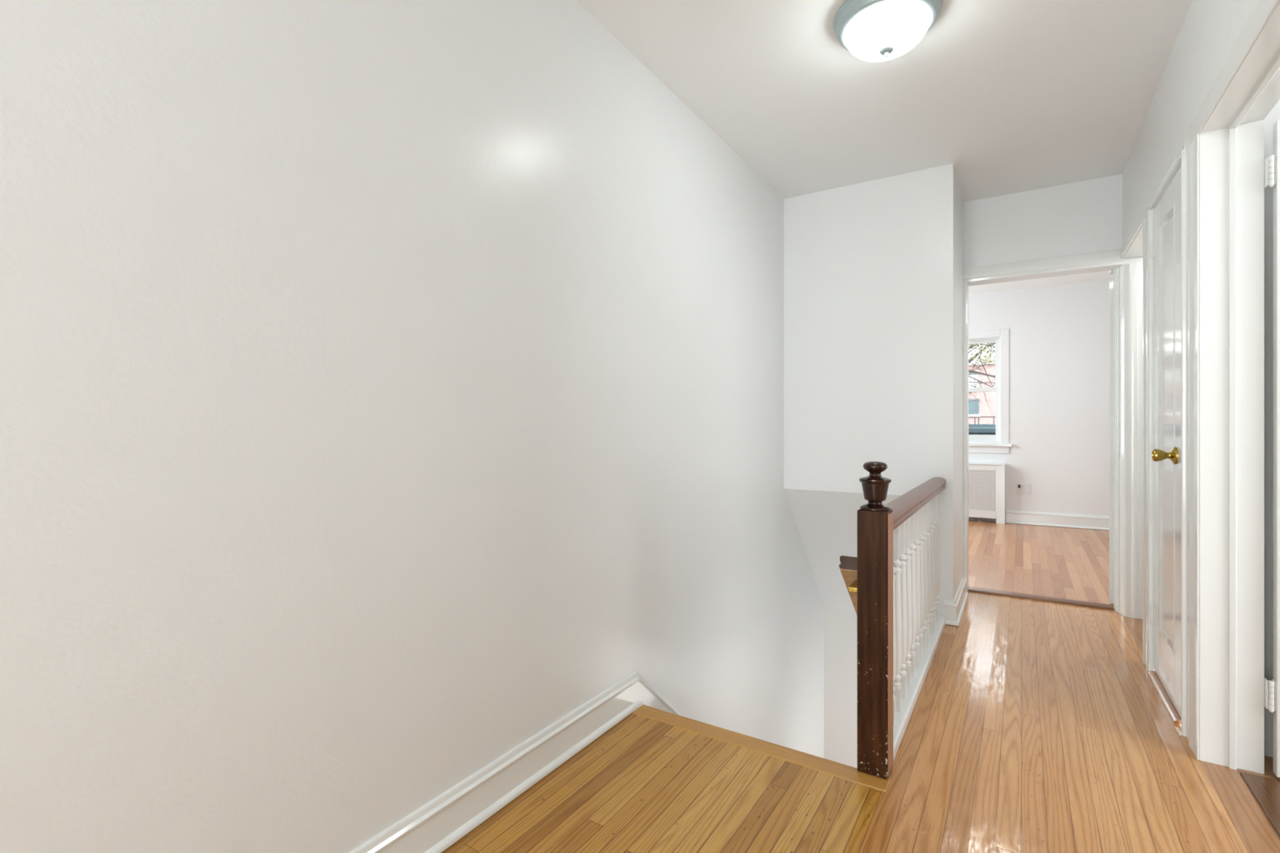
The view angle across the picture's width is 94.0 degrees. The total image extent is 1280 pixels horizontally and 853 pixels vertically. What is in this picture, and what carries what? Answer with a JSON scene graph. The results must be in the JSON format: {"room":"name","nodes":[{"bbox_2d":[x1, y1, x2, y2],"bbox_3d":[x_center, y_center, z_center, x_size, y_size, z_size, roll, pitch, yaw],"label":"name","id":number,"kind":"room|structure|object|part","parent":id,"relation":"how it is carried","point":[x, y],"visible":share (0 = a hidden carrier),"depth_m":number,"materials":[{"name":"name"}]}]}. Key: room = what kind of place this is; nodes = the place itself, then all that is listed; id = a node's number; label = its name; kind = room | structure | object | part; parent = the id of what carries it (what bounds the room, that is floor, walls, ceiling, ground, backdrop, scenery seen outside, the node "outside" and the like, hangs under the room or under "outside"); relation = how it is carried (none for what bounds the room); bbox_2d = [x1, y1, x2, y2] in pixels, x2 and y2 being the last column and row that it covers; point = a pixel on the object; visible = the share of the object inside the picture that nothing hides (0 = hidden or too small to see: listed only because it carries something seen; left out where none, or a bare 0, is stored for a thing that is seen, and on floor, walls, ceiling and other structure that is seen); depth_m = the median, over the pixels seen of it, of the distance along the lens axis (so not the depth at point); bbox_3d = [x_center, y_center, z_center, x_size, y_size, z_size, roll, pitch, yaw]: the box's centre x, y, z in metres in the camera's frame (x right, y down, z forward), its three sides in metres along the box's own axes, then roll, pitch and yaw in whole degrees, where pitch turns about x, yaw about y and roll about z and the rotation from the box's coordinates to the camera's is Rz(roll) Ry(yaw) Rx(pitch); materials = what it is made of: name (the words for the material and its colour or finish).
{"room":"upstairs hallway landing","nodes":[
{"label":"upstairs hallway landing","id":0,"kind":"room"},
{"bbox_2d":[0,0,823,852],"bbox_3d":[-0.852,1.010,1.150,0.120,4.920,8.220,0,0,33],"label":"wall","id":1,"kind":"structure","parent":0,"point":[388,388],"depth_m":1.35,"materials":[{"name":"paint"}]},
{"bbox_2d":[348,671,684,852],"bbox_3d":[-0.848,2.068,1.017,0.030,2.216,8.000,0,0,33],"label":"baseboard","id":2,"kind":"structure","parent":1,"relation":"attached to","point":[442,821],"depth_m":1.74,"materials":[{"name":"paint"}]},
{"bbox_2d":[823,603,857,768],"bbox_3d":[1.827,2.411,4.372,0.921,2.118,0.104,0,0,33],"label":"wall","id":3,"kind":"structure","parent":0,"point":[840,623],"depth_m":4.51,"materials":[{"name":"paint"}]},
{"bbox_2d":[783,167,934,608],"bbox_3d":[1.531,-0.045,3.959,0.867,2.810,0.920,0,0,33],"label":"wall","id":4,"kind":"structure","parent":0,"point":[859,259],"depth_m":3.59,"materials":[{"name":"paint"}]},
{"bbox_2d":[441,520,1279,852],"bbox_3d":[1.166,1.150,1.824,5.200,0.120,11.530,0,0,33],"label":"floor","id":5,"kind":"structure","parent":0,"point":[1033,726],"depth_m":1.87,"materials":[{"name":"brown wood"}]},
{"bbox_2d":[631,704,890,791],"bbox_3d":[0.361,1.106,2.066,0.937,0.038,0.080,0,0,33],"label":"trim","id":6,"kind":"structure","parent":5,"relation":"attached to","point":[806,760],"depth_m":2.01,"materials":[{"name":"brown wood"}]},
{"bbox_2d":[857,461,946,779],"bbox_3d":[1.192,0.680,2.592,0.096,1.139,1.747,0,0,33],"label":"stair railing","id":7,"kind":"object","parent":5,"relation":"on","point":[900,626],"visible":1,"depth_m":1.89,"materials":[{"name":"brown wood"}]},
{"bbox_3d":[0.747,0.675,1.896,0.091,0.824,0.091,0,0,33],"label":"newel post","id":8,"kind":"part","parent":7,"relation":"part of","materials":[{"name":"brown wood"}]},
{"bbox_3d":[1.217,0.314,2.631,0.081,0.064,1.654,0,0,33],"label":"handrail","id":9,"kind":"part","parent":7,"relation":"part of","materials":[{"name":"red wood"}]},
{"bbox_3d":[1.221,1.150,2.628,0.073,0.200,1.654,0,0,33],"label":"rail","id":10,"kind":"part","parent":7,"relation":"part of","materials":[{"name":"white paint"}]},
{"bbox_2d":[968,462,1005,524],"bbox_3d":[3.693,0.754,6.969,0.985,0.672,0.137,0,0,33],"label":"radiator cover","id":11,"kind":"object","parent":5,"relation":"on","point":[986,480],"visible":0.39,"depth_m":6.76,"materials":[{"name":"paint"}]},
{"bbox_2d":[968,470,995,511],"bbox_3d":[3.666,0.730,6.927,0.853,0.520,0.010,0,0,33],"label":"grille","id":12,"kind":"object","parent":11,"relation":"attached to","point":[982,483],"depth_m":6.78,"materials":[{"name":"metal"}]},
{"bbox_2d":[968,586,1114,610],"bbox_3d":[2.515,1.091,3.778,0.758,0.037,0.095,0,0,33],"label":"threshold","id":13,"kind":"object","parent":5,"relation":"on","point":[1068,602],"visible":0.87,"depth_m":3.74,"materials":[{"name":"brown wood"}]},
{"bbox_2d":[1147,671,1181,724],"bbox_3d":[2.128,1.081,2.399,0.060,0.018,0.525,0,0,33],"label":"threshold","id":14,"kind":"object","parent":5,"relation":"on","point":[1167,702],"visible":0.55,"depth_m":2.37,"materials":[{"name":"brown wood"}]},
{"bbox_2d":[1240,771,1279,835],"bbox_3d":[1.704,1.087,1.510,0.091,0.006,0.820,0,0,33],"label":"floor","id":15,"kind":"structure","parent":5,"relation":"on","point":[1266,790],"depth_m":1.76,"materials":[{"name":"brown wood"}]},
{"bbox_2d":[576,0,1191,202],"bbox_3d":[0.783,-1.500,0.015,4.097,0.100,8.270,0,0,33],"label":"ceiling","id":16,"kind":"structure","parent":0,"point":[1019,95],"depth_m":2.52,"materials":[{"name":"paint"}]},
{"bbox_2d":[833,0,942,62],"bbox_3d":[0.866,-1.373,2.096,0.356,0.155,0.356,0,0,33],"label":"ceiling light","id":17,"kind":"object","parent":16,"relation":"attached to","point":[872,30],"visible":1,"depth_m":2.03,"materials":[{"name":"white glass"}]},
{"bbox_2d":[934,163,963,615],"bbox_3d":[1.870,-0.180,3.600,0.092,2.540,0.680,0,0,33],"label":"wall","id":18,"kind":"structure","parent":0,"point":[948,202],"depth_m":3.32,"materials":[{"name":"paint"}]},
{"bbox_2d":[943,575,968,626],"bbox_3d":[1.895,1.024,3.566,0.074,0.127,0.710,0,0,33],"label":"baseboard","id":19,"kind":"structure","parent":18,"relation":"attached to","point":[953,610],"depth_m":3.31,"materials":[{"name":"paint"}]},
{"bbox_2d":[968,280,1109,522],"bbox_3d":[3.947,-0.225,7.007,4.300,2.630,0.200,0,0,33],"label":"wall","id":20,"kind":"structure","parent":0,"point":[1059,335],"depth_m":6.52,"materials":[{"name":"paint"}]},
{"bbox_2d":[968,328,1012,453],"bbox_3d":[3.792,-0.400,7.071,1.050,1.410,0.240,0,0,33],"label":"window","id":21,"kind":"structure","parent":20,"relation":"attached to","point":[1001,339],"depth_m":6.81,"materials":[{"name":"paint"}]},
{"bbox_3d":[3.792,-0.151,7.065,0.791,0.597,0.040,0,0,33],"label":"sash","id":22,"kind":"part","parent":21,"relation":"part of","materials":[{"name":"paint"}]},
{"bbox_3d":[3.814,-0.709,7.101,0.791,0.598,0.035,0,0,33],"label":"sash","id":23,"kind":"part","parent":21,"relation":"part of","materials":[{"name":"glass"}]},
{"bbox_3d":[3.813,-0.427,7.099,0.815,1.185,0.170,0,0,33],"label":"frame","id":24,"kind":"part","parent":21,"relation":"part of","materials":[{"name":"paint"}]},
{"bbox_3d":[3.749,0.211,7.004,1.050,0.032,0.080,0,0,33],"label":"sill","id":25,"kind":"part","parent":21,"relation":"part of","materials":[{"name":"paint"}]},
{"bbox_2d":[1016,483,1031,494],"bbox_3d":[4.285,0.698,6.667,0.132,0.122,0.009,0,0,33],"label":"wall outlet","id":26,"kind":"object","parent":20,"relation":"attached to","point":[1025,489],"visible":1,"depth_m":6.66,"materials":[{"name":"plastic"}]},
{"bbox_2d":[1017,485,1022,492],"bbox_3d":[4.255,0.698,6.684,0.034,0.075,0.005,0,0,33],"label":"socket","id":27,"kind":"object","parent":26,"relation":"attached to","point":[1020,490],"depth_m":6.68,"materials":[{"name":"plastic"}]},
{"bbox_2d":[1025,485,1028,492],"bbox_3d":[4.311,0.698,6.648,0.034,0.075,0.005,0,0,33],"label":"socket","id":28,"kind":"object","parent":26,"relation":"attached to","point":[1026,486],"depth_m":6.65,"materials":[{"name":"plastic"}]},
{"bbox_2d":[1005,510,1109,530],"bbox_3d":[4.917,1.016,6.250,1.850,0.142,0.030,0,0,33],"label":"baseboard","id":29,"kind":"structure","parent":20,"relation":"attached to","point":[1051,519],"depth_m":6.48,"materials":[{"name":"paint"}]},
{"bbox_2d":[968,270,1113,294],"bbox_3d":[3.042,-1.590,5.592,4.300,0.100,3.560,0,0,33],"label":"ceiling","id":30,"kind":"structure","parent":0,"point":[1103,275],"depth_m":6.40,"materials":[{"name":"paint"}]},
{"bbox_2d":[963,173,1142,285],"bbox_3d":[2.130,-0.225,3.980,4.500,2.630,0.240,0,0,33],"label":"wall","id":31,"kind":"structure","parent":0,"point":[1086,216],"depth_m":3.63,"materials":[{"name":"paint"}]},
{"bbox_2d":[963,248,1142,619],"bbox_3d":[2.757,0.036,4.000,0.972,2.108,0.986,0,0,33],"label":"door frame","id":32,"kind":"structure","parent":31,"relation":"in","point":[1126,286],"depth_m":3.47,"materials":[{"name":"paint"}]},
{"bbox_3d":[2.425,-0.974,3.638,0.802,0.088,0.019,0,0,33],"label":"head casing","id":33,"kind":"part","parent":32,"relation":"part of","materials":[{"name":"paint"}]},
{"bbox_2d":[1122,0,1259,740],"bbox_3d":[0.673,-0.180,0.044,0.113,2.540,8.000,0,0,33],"label":"wall","id":34,"kind":"structure","parent":0,"point":[1210,29],"depth_m":2.12,"materials":[{"name":"paint"}]},
{"bbox_2d":[1119,213,1145,258],"bbox_3d":[2.603,-0.980,3.066,0.138,0.035,0.770,0,0,33],"label":"door frame","id":35,"kind":"structure","parent":34,"relation":"in","point":[1134,246],"depth_m":3.17,"materials":[{"name":"paint"}]},
{"bbox_2d":[1142,142,1186,736],"bbox_3d":[2.154,0.046,2.419,0.177,2.087,0.797,0,0,33],"label":"door","id":36,"kind":"structure","parent":34,"relation":"in","point":[1164,226],"depth_m":2.44,"materials":[{"name":"paint"}]},
{"bbox_3d":[2.301,0.065,2.708,0.014,2.050,0.152,0,0,33],"label":"casing","id":37,"kind":"part","parent":36,"relation":"part of","materials":[{"name":"paint"}]},
{"bbox_3d":[2.128,-0.979,2.436,0.013,0.037,0.797,0,0,33],"label":"head casing","id":38,"kind":"part","parent":36,"relation":"part of","materials":[{"name":"paint"}]},
{"bbox_3d":[1.993,0.110,2.269,0.068,0.065,0.065,0,0,33],"label":"knob","id":39,"kind":"part","parent":36,"relation":"part of","materials":[{"name":"gold metal"}]},
{"bbox_3d":[2.118,0.010,2.397,0.011,1.718,0.298,0,0,33],"label":"panel moulding","id":40,"kind":"part","parent":36,"relation":"part of","materials":[{"name":"paint"}]},
{"bbox_3d":[2.131,0.010,2.388,0.024,1.716,0.296,0,0,33],"label":"panel","id":41,"kind":"part","parent":36,"relation":"part of","materials":[{"name":"paint"}]},
{"bbox_3d":[1.939,0.065,2.134,0.018,2.050,0.085,0,0,33],"label":"casing","id":42,"kind":"part","parent":36,"relation":"part of","materials":[{"name":"paint"}]},
{"bbox_2d":[1188,0,1279,777],"bbox_3d":[1.993,0.030,1.371,0.919,2.120,1.018,0,0,33],"label":"door frame","id":43,"kind":"structure","parent":34,"relation":"in","point":[1228,166],"depth_m":1.90,"materials":[{"name":"paint"}]},
{"bbox_3d":[1.852,0.067,1.998,0.006,2.046,0.113,0,0,33],"label":"casing","id":44,"kind":"part","parent":43,"relation":"part of","materials":[{"name":"paint"}]},
{"bbox_3d":[1.609,-0.993,1.617,0.004,0.074,1.018,0,0,33],"label":"head casing","id":45,"kind":"part","parent":43,"relation":"part of","materials":[{"name":"paint"}]},
{"bbox_2d":[1247,99,1279,757],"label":"door","id":46,"kind":"structure","parent":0,"point":[1273,116],"depth_m":1.97,"materials":[{"name":"paint"}]},
{"bbox_3d":[1.036,2.280,3.136,0.921,2.379,2.800,0,0,33],"label":"wall","id":47,"kind":"structure","parent":0,"visible":0},
{"bbox_2d":[839,555,857,614],"bbox_3d":[1.298,1.461,2.924,0.088,2.042,2.275,0,0,33],"label":"stair handrail","id":48,"kind":"object","parent":47,"relation":"attached to","point":[848,566],"visible":0.16,"depth_m":2.03,"materials":[{"name":"brown wood"}]},
{"bbox_3d":[1.307,1.459,2.954,0.071,2.038,2.215,0,0,33],"label":"rail","id":49,"kind":"part","parent":48,"relation":"part of","materials":[{"name":"brown wood"}]},
{"label":"outside","id":50,"kind":"structure","parent":0,"visible":0},
{"bbox_3d":[27.737,6.190,52.651,110.000,0.200,101.400,0,0,33],"label":"ground","id":51,"kind":"structure","parent":50,"visible":0},
{"bbox_2d":[968,342,995,435],"bbox_3d":[5.621,0.185,13.041,9.881,11.814,3.655,0,0,33],"label":"street tree","id":52,"kind":"object","parent":51,"relation":"on","point":[981,348],"visible":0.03,"depth_m":12.02,"materials":[{"name":"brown plant"}]},
{"bbox_2d":[968,359,995,423],"bbox_3d":[29.952,0.140,57.971,40.400,11.900,10.450,0,0,33],"label":"apartment building","id":53,"kind":"structure","parent":51,"relation":"on","point":[984,409],"depth_m":52.11,"materials":[{"name":"pink brick"}]},
{"bbox_2d":[968,423,995,435],"bbox_3d":[17.970,2.970,31.810,20.000,6.240,3.040,0,0,33],"label":"canopy","id":54,"kind":"object","parent":51,"relation":"on","point":[985,428],"visible":0.06,"depth_m":30.47,"materials":[{"name":"teal metal"}]},
{"bbox_2d":[968,416,995,424],"bbox_3d":[17.442,-0.318,30.985,20.000,0.404,0.060,0,0,33],"label":"iron railing","id":55,"kind":"object","parent":54,"relation":"on","point":[975,417],"visible":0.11,"depth_m":30.89,"materials":[{"name":"white metal"}]},
{"bbox_3d":[17.442,-0.490,30.985,20.000,0.060,0.060,0,0,33],"label":"rail","id":56,"kind":"part","parent":55,"relation":"part of","materials":[{"name":"metal"}]}
]}

